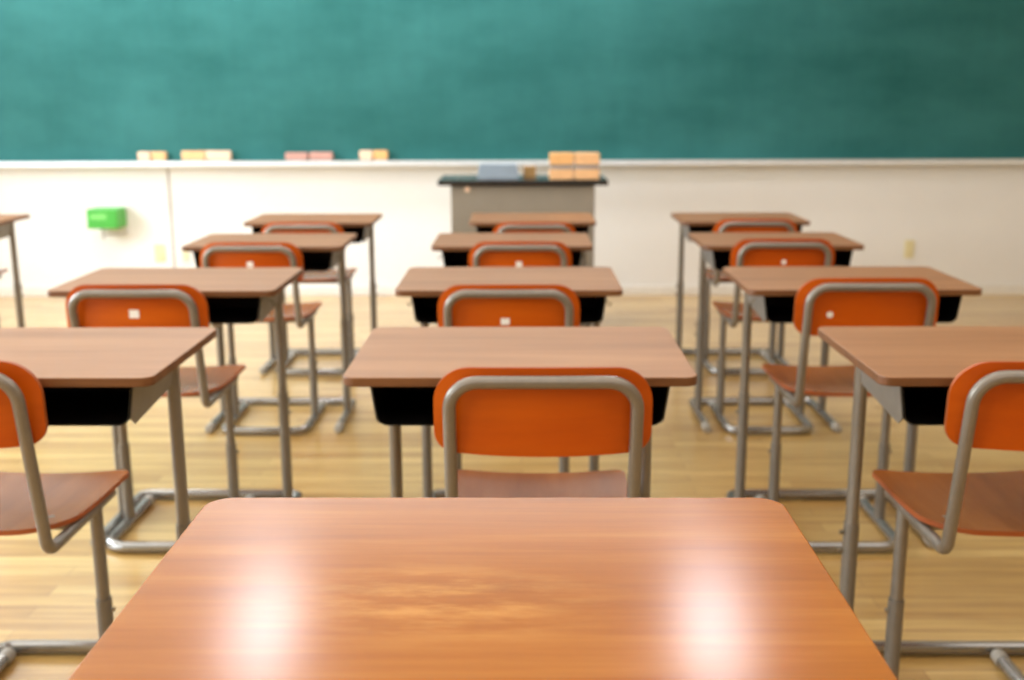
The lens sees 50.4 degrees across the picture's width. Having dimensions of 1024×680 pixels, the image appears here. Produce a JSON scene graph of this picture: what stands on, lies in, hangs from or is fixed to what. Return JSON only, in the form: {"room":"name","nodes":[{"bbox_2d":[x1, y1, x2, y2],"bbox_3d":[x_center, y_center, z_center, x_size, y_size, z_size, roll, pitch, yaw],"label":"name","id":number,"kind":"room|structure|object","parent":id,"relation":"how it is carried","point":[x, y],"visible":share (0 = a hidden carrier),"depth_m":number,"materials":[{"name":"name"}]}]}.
{"room":"classroom","nodes":[
{"label":"classroom","id":0,"kind":"room"},
{"bbox_2d":[0,294,1023,679],"bbox_3d":[0.171,0.857,2.164,9.300,0.100,10.660,0,12,1],"label":"floor","id":1,"kind":"structure","parent":0,"point":[974,591],"depth_m":3.84,"materials":[{"name":"beige wood"}]},
{"bbox_2d":[0,269,7,277],"bbox_3d":[-2.644,-0.220,5.144,0.378,0.739,0.477,0,12,1],"label":"chair","id":2,"kind":"object","parent":1,"relation":"on","point":[1,270],"visible":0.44,"depth_m":5.27,"materials":[{"name":"brown wood"}]},
{"bbox_2d":[0,214,29,327],"bbox_3d":[-2.643,-0.225,5.215,0.590,0.718,0.465,0,12,1],"label":"school desk","id":3,"kind":"object","parent":1,"relation":"on","point":[7,228],"visible":0.5,"depth_m":5.22,"materials":[{"name":"brown laminate"}]},
{"bbox_2d":[0,360,128,672],"bbox_3d":[-0.998,0.389,2.160,0.378,0.824,0.517,0,12,1],"label":"chair","id":4,"kind":"object","parent":1,"relation":"on","point":[31,501],"visible":0.97,"depth_m":2.09,"materials":[{"name":"brown wood"}]},
{"bbox_2d":[0,327,216,652],"bbox_3d":[-0.936,0.396,2.221,0.622,0.783,0.490,0,12,1],"label":"school desk","id":5,"kind":"object","parent":1,"relation":"on","point":[88,376],"visible":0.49,"depth_m":2.12,"materials":[{"name":"brown laminate"}]},
{"bbox_2d":[43,387,131,425],"bbox_3d":[-0.938,0.091,2.052,0.530,0.078,0.233,0,12,1],"label":"tray","id":6,"kind":"object","parent":5,"relation":"on","point":[65,406],"depth_m":2.06,"materials":[{"name":"black metal"}]},
{"bbox_2d":[65,284,253,551],"bbox_3d":[-0.996,0.191,3.148,0.378,0.784,0.477,0,12,1],"label":"chair","id":7,"kind":"object","parent":1,"relation":"on","point":[87,305],"visible":0.52,"depth_m":2.89,"materials":[{"name":"orange wood"}]},
{"bbox_2d":[47,267,302,545],"bbox_3d":[-0.941,0.189,3.214,0.616,0.759,0.465,0,12,1],"label":"school desk","id":8,"kind":"object","parent":1,"relation":"on","point":[232,295],"visible":0.59,"depth_m":3.18,"materials":[{"name":"brown laminate"}]},
{"bbox_2d":[66,297,259,323],"bbox_3d":[-0.942,-0.107,3.061,0.527,0.078,0.233,0,12,1],"label":"tray","id":9,"kind":"object","parent":8,"relation":"on","point":[222,310],"depth_m":3.13,"materials":[{"name":"black metal"}]},
{"bbox_2d":[200,242,326,434],"bbox_3d":[-0.954,-0.033,4.238,0.378,0.753,0.477,0,12,1],"label":"chair","id":10,"kind":"object","parent":1,"relation":"on","point":[215,254],"visible":0.56,"depth_m":4.04,"materials":[{"name":"orange wood"}]},
{"bbox_2d":[181,233,356,432],"bbox_3d":[-0.921,-0.035,4.297,0.594,0.731,0.465,0,12,1],"label":"school desk","id":11,"kind":"object","parent":1,"relation":"on","point":[320,251],"visible":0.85,"depth_m":4.27,"materials":[{"name":"brown laminate"}]},
{"bbox_2d":[193,251,331,270],"bbox_3d":[-0.923,-0.318,4.147,0.517,0.078,0.233,0,12,1],"label":"tray","id":12,"kind":"object","parent":11,"relation":"on","point":[312,260],"depth_m":4.24,"materials":[{"name":"black metal"}]},
{"bbox_2d":[261,222,358,374],"bbox_3d":[-0.939,-0.218,5.139,0.378,0.726,0.477,0,12,1],"label":"chair","id":13,"kind":"object","parent":1,"relation":"on","point":[310,277],"visible":0.4,"depth_m":5.07,"materials":[{"name":"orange metal"}]},
{"bbox_2d":[243,213,381,373],"bbox_3d":[-0.922,-0.227,5.200,0.584,0.718,0.465,0,12,1],"label":"school desk","id":14,"kind":"object","parent":1,"relation":"on","point":[361,224],"visible":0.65,"depth_m":5.17,"materials":[{"name":"brown laminate"}]},
{"bbox_2d":[252,226,364,242],"bbox_3d":[-0.923,-0.503,5.051,0.513,0.078,0.233,0,12,1],"label":"tray","id":15,"kind":"object","parent":14,"relation":"on","point":[359,230],"depth_m":5.16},
{"bbox_2d":[68,498,897,679],"bbox_3d":[-0.019,0.615,1.058,0.594,0.850,0.490,0,12,1],"label":"school desk","id":16,"kind":"object","parent":1,"relation":"on","point":[252,588],"visible":1,"depth_m":0.91,"materials":[{"name":"brown wood laminate"},{"name":"steel"},{"name":"grey enamel"}]},
{"bbox_2d":[437,284,579,472],"bbox_3d":[-0.006,0.191,3.139,0.378,0.782,0.477,0,12,1],"label":"chair","id":17,"kind":"object","parent":1,"relation":"on","point":[461,305],"visible":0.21,"depth_m":2.87,"materials":[{"name":"orange wood"}]},
{"bbox_2d":[395,267,622,497],"bbox_3d":[-0.006,0.188,3.205,0.612,0.759,0.465,0,12,1],"label":"school desk","id":18,"kind":"object","parent":1,"relation":"on","point":[425,286],"visible":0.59,"depth_m":3.11,"materials":[{"name":"brown laminate"}]},
{"bbox_2d":[412,296,605,323],"bbox_3d":[-0.007,-0.108,3.052,0.525,0.078,0.233,0,12,1],"label":"tray","id":19,"kind":"object","parent":18,"relation":"on","point":[592,308],"depth_m":3.06,"materials":[{"name":"black metal"}]},
{"bbox_2d":[431,233,592,325],"bbox_3d":[0.003,-0.036,4.289,0.596,0.731,0.465,0,12,1],"label":"school desk","id":20,"kind":"object","parent":1,"relation":"on","point":[455,248],"visible":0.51,"depth_m":4.19,"materials":[{"name":"brown laminate"}]},
{"bbox_2d":[442,251,581,266],"bbox_3d":[0.001,-0.319,4.138,0.518,0.078,0.233,0,12,1],"label":"tray","id":21,"kind":"object","parent":20,"relation":"on","point":[450,258],"depth_m":4.23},
{"bbox_2d":[343,327,696,497],"bbox_3d":[0.017,0.395,2.212,0.622,0.783,0.490,0,12,1],"label":"school desk","id":22,"kind":"object","parent":1,"relation":"on","point":[402,368],"visible":0.38,"depth_m":2.08,"materials":[{"name":"brown laminate"}]},
{"bbox_2d":[371,387,668,425],"bbox_3d":[0.015,0.089,2.044,0.530,0.078,0.233,0,12,1],"label":"tray","id":23,"kind":"object","parent":22,"relation":"on","point":[393,406],"depth_m":2.01,"materials":[{"name":"black metal"}]},
{"bbox_2d":[468,241,571,266],"bbox_3d":[0.032,-0.035,4.229,0.378,0.754,0.477,0,12,1],"label":"chair","id":24,"kind":"object","parent":1,"relation":"on","point":[486,253],"visible":0.26,"depth_m":3.95,"materials":[{"name":"orange metal"}]},
{"bbox_2d":[437,174,607,326],"bbox_3d":[0.061,-0.501,6.156,0.920,0.834,0.460,0,12,1],"label":"lectern","id":25,"kind":"object","parent":1,"relation":"on","point":[470,194],"visible":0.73,"depth_m":5.89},
{"bbox_2d":[477,163,518,177],"bbox_3d":[-0.076,-0.951,6.089,0.230,0.074,0.160,0,12,1],"label":"paper stack","id":26,"kind":"object","parent":25,"relation":"on","point":[486,170],"visible":1,"depth_m":6.01,"materials":[{"name":"grey paper"}]},
{"bbox_2d":[523,166,535,176],"bbox_3d":[0.099,-0.944,6.089,0.070,0.060,0.060,0,12,1],"label":"box","id":27,"kind":"object","parent":25,"relation":"on","point":[528,171],"visible":1,"depth_m":6.06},
{"bbox_2d":[549,167,573,179],"bbox_3d":[0.268,-0.904,5.886,0.131,0.068,0.070,0,12,1],"label":"eraser","id":28,"kind":"object","parent":25,"relation":"on","point":[555,173],"visible":0.93,"depth_m":5.85,"materials":[{"name":"orange fabric"}]},
{"bbox_2d":[549,153,573,166],"bbox_3d":[0.268,-0.973,5.871,0.131,0.074,0.070,0,12,1],"label":"eraser","id":29,"kind":"object","parent":28,"relation":"on","point":[555,159],"visible":1,"depth_m":5.84,"materials":[{"name":"orange fabric"}]},
{"bbox_2d":[574,167,599,179],"bbox_3d":[0.405,-0.904,5.885,0.134,0.068,0.070,0,12,1],"label":"eraser","id":30,"kind":"object","parent":25,"relation":"on","point":[580,173],"visible":0.94,"depth_m":5.85,"materials":[{"name":"orange fabric"}]},
{"bbox_2d":[574,152,599,166],"bbox_3d":[0.405,-0.974,5.870,0.134,0.074,0.070,0,12,1],"label":"eraser","id":31,"kind":"object","parent":30,"relation":"on","point":[591,159],"visible":1,"depth_m":5.84,"materials":[{"name":"orange fabric"}]},
{"bbox_2d":[469,213,595,326],"bbox_3d":[0.096,-0.229,5.191,0.575,0.718,0.465,0,12,1],"label":"school desk","id":32,"kind":"object","parent":1,"relation":"on","point":[484,222],"visible":0.39,"depth_m":5.09,"materials":[{"name":"brown laminate"}]},
{"bbox_2d":[476,226,588,233],"bbox_3d":[0.094,-0.505,5.042,0.509,0.078,0.233,0,12,1],"label":"tray","id":33,"kind":"object","parent":32,"relation":"on","point":[480,229],"depth_m":5.15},
{"bbox_2d":[493,222,575,232],"bbox_3d":[0.102,-0.218,5.130,0.378,0.724,0.477,0,12,1],"label":"chair","id":34,"kind":"object","parent":1,"relation":"on","point":[505,227],"visible":0.13,"depth_m":4.84,"materials":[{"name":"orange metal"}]},
{"bbox_2d":[433,366,652,497],"bbox_3d":[0.056,0.393,2.152,0.378,0.812,0.517,0,12,1],"label":"chair","id":35,"kind":"object","parent":1,"relation":"on","point":[602,410],"visible":0.53,"depth_m":1.87,"materials":[{"name":"orange wood"}]},
{"bbox_2d":[671,212,809,364],"bbox_3d":[1.058,-0.230,5.182,0.576,0.718,0.465,0,12,1],"label":"school desk","id":36,"kind":"object","parent":1,"relation":"on","point":[689,222],"visible":0.51,"depth_m":5.19,"materials":[{"name":"brown laminate"}]},
{"bbox_2d":[689,225,801,240],"bbox_3d":[1.057,-0.506,5.033,0.509,0.078,0.233,0,12,1],"label":"tray","id":37,"kind":"object","parent":36,"relation":"on","point":[692,229],"depth_m":5.14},
{"bbox_2d":[703,219,796,374],"bbox_3d":[1.091,-0.226,5.120,0.378,0.736,0.477,0,12,1],"label":"chair","id":38,"kind":"object","parent":1,"relation":"on","point":[725,225],"visible":0.41,"depth_m":5.04,"materials":[{"name":"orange metal"}]},
{"bbox_2d":[708,238,834,433],"bbox_3d":[0.990,-0.040,4.219,0.378,0.762,0.477,0,12,1],"label":"chair","id":39,"kind":"object","parent":1,"relation":"on","point":[767,252],"visible":0.56,"depth_m":3.96,"materials":[{"name":"orange wood"}]},
{"bbox_2d":[688,232,863,432],"bbox_3d":[1.002,-0.038,4.280,0.590,0.731,0.465,0,12,1],"label":"school desk","id":40,"kind":"object","parent":1,"relation":"on","point":[716,248],"visible":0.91,"depth_m":4.29,"materials":[{"name":"brown laminate"}]},
{"bbox_2d":[713,250,852,270],"bbox_3d":[1.000,-0.320,4.129,0.516,0.078,0.233,0,12,1],"label":"tray","id":41,"kind":"object","parent":40,"relation":"on","point":[721,258],"depth_m":4.15,"materials":[{"name":"black metal"}]},
{"bbox_2d":[755,278,938,552],"bbox_3d":[0.941,0.182,3.129,0.378,0.798,0.477,0,12,1],"label":"chair","id":42,"kind":"object","parent":1,"relation":"on","point":[819,302],"visible":0.66,"depth_m":2.88,"materials":[{"name":"orange wood"}]},
{"bbox_2d":[723,266,981,548],"bbox_3d":[0.947,0.187,3.197,0.624,0.759,0.465,0,12,1],"label":"school desk","id":43,"kind":"object","parent":1,"relation":"on","point":[771,292],"visible":0.57,"depth_m":3.18,"materials":[{"name":"brown laminate"}]},
{"bbox_2d":[764,296,961,322],"bbox_3d":[0.946,-0.109,3.043,0.530,0.078,0.233,0,12,1],"label":"tray","id":44,"kind":"object","parent":43,"relation":"on","point":[777,309],"depth_m":3.02,"materials":[{"name":"black metal"}]},
{"bbox_2d":[818,326,1023,654],"bbox_3d":[0.955,0.394,2.203,0.622,0.783,0.490,0,12,1],"label":"school desk","id":45,"kind":"object","parent":1,"relation":"on","point":[910,371],"visible":0.56,"depth_m":2.16,"materials":[{"name":"brown laminate"}]},
{"bbox_2d":[901,386,949,424],"bbox_3d":[0.953,0.088,2.035,0.530,0.078,0.233,0,12,1],"label":"tray","id":46,"kind":"object","parent":45,"relation":"on","point":[920,405],"depth_m":2.04,"materials":[{"name":"black metal"}]},
{"bbox_2d":[872,361,1023,679],"bbox_3d":[0.942,0.388,2.143,0.378,0.821,0.517,0,12,1],"label":"chair","id":47,"kind":"object","parent":1,"relation":"on","point":[985,403],"visible":0.97,"depth_m":2.03,"materials":[{"name":"orange metal"}]},
{"bbox_2d":[0,159,1023,286],"bbox_3d":[0.210,-1.777,6.913,9.300,3.000,0.150,0,12,1],"label":"wall","id":48,"kind":"structure","parent":0,"point":[965,223],"depth_m":7.04,"materials":[{"name":"white paint"}]},
{"bbox_2d":[86,204,131,239],"bbox_3d":[-2.598,-0.756,6.993,0.230,0.215,0.181,0,12,1],"label":"wall box","id":49,"kind":"object","parent":48,"relation":"attached to","point":[107,219],"visible":1,"depth_m":6.92,"materials":[{"name":"green plastic"}]},
{"bbox_2d":[154,244,165,261],"bbox_3d":[-2.306,-0.570,7.120,0.070,0.115,0.010,0,12,1],"label":"wall socket","id":50,"kind":"object","parent":48,"relation":"attached to","point":[159,249],"visible":1,"depth_m":7.12,"materials":[{"name":"plastic"}]},
{"bbox_2d":[167,169,175,267],"bbox_3d":[-2.217,-0.732,7.087,0.014,0.760,0.002,0,12,1],"label":"trim","id":51,"kind":"structure","parent":48,"relation":"attached to","point":[168,177],"depth_m":7.07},
{"bbox_2d":[181,249,190,262],"bbox_3d":[-2.136,-0.556,7.121,0.055,0.100,0.010,0,12,1],"label":"wall socket","id":52,"kind":"object","parent":48,"relation":"attached to","point":[185,255],"visible":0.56,"depth_m":7.12,"materials":[{"name":"plastic"}]},
{"bbox_2d":[0,285,1023,295],"bbox_3d":[0.214,-0.325,7.151,8.900,0.060,0.010,0,12,1],"label":"baseboard","id":53,"kind":"structure","parent":48,"relation":"attached to","point":[986,289],"depth_m":7.15,"materials":[{"name":"beige wood"}]},
{"bbox_2d":[0,0,1023,166],"bbox_3d":[0.259,-1.756,6.781,7.700,1.326,0.116,0,12,1],"label":"chalkboard","id":54,"kind":"object","parent":48,"relation":"attached to","point":[84,83],"visible":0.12,"depth_m":6.83,"materials":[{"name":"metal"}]},
{"bbox_2d":[138,152,151,161],"bbox_3d":[-2.338,-1.167,6.921,0.076,0.062,0.050,0,12,1],"label":"eraser","id":55,"kind":"object","parent":54,"relation":"on","point":[142,156],"visible":1,"depth_m":6.90,"materials":[{"name":"beige fabric"}]},
{"bbox_2d":[151,152,166,161],"bbox_3d":[-2.244,-1.167,6.921,0.087,0.062,0.050,0,12,1],"label":"eraser","id":56,"kind":"object","parent":54,"relation":"on","point":[156,156],"visible":1,"depth_m":6.90,"materials":[{"name":"yellow fabric"}]},
{"bbox_2d":[181,151,205,160],"bbox_3d":[-2.023,-1.169,6.918,0.148,0.066,0.050,0,12,1],"label":"eraser","id":57,"kind":"object","parent":54,"relation":"on","point":[186,155],"visible":1,"depth_m":6.89,"materials":[{"name":"yellow fabric"}]},
{"bbox_2d":[206,151,231,160],"bbox_3d":[-1.866,-1.169,6.917,0.154,0.066,0.050,0,12,1],"label":"eraser","id":58,"kind":"object","parent":54,"relation":"on","point":[210,155],"visible":1,"depth_m":6.89,"materials":[{"name":"beige fabric"}]},
{"bbox_2d":[285,152,308,160],"bbox_3d":[-1.368,-1.164,6.913,0.142,0.054,0.050,0,12,1],"label":"eraser","id":59,"kind":"object","parent":54,"relation":"on","point":[288,156],"visible":1,"depth_m":6.89,"materials":[{"name":"pink fabric"}]},
{"bbox_2d":[309,152,332,160],"bbox_3d":[-1.212,-1.165,6.912,0.146,0.056,0.050,0,12,1],"label":"eraser","id":60,"kind":"object","parent":54,"relation":"on","point":[313,156],"visible":1,"depth_m":6.89,"materials":[{"name":"pink fabric"}]},
{"bbox_2d":[359,150,372,160],"bbox_3d":[-0.926,-1.170,6.908,0.082,0.066,0.050,0,12,1],"label":"eraser","id":61,"kind":"object","parent":54,"relation":"on","point":[364,155],"visible":1,"depth_m":6.88,"materials":[{"name":"beige fabric"}]},
{"bbox_2d":[374,150,387,160],"bbox_3d":[-0.833,-1.171,6.907,0.087,0.066,0.050,0,12,1],"label":"eraser","id":62,"kind":"object","parent":54,"relation":"on","point":[379,155],"visible":1,"depth_m":6.88,"materials":[{"name":"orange fabric"}]},
{"bbox_2d":[904,240,913,257],"bbox_3d":[2.584,-0.591,7.072,0.060,0.115,0.010,0,12,1],"label":"wall socket","id":63,"kind":"object","parent":48,"relation":"attached to","point":[909,244],"visible":1,"depth_m":7.07,"materials":[{"name":"beige plastic"}]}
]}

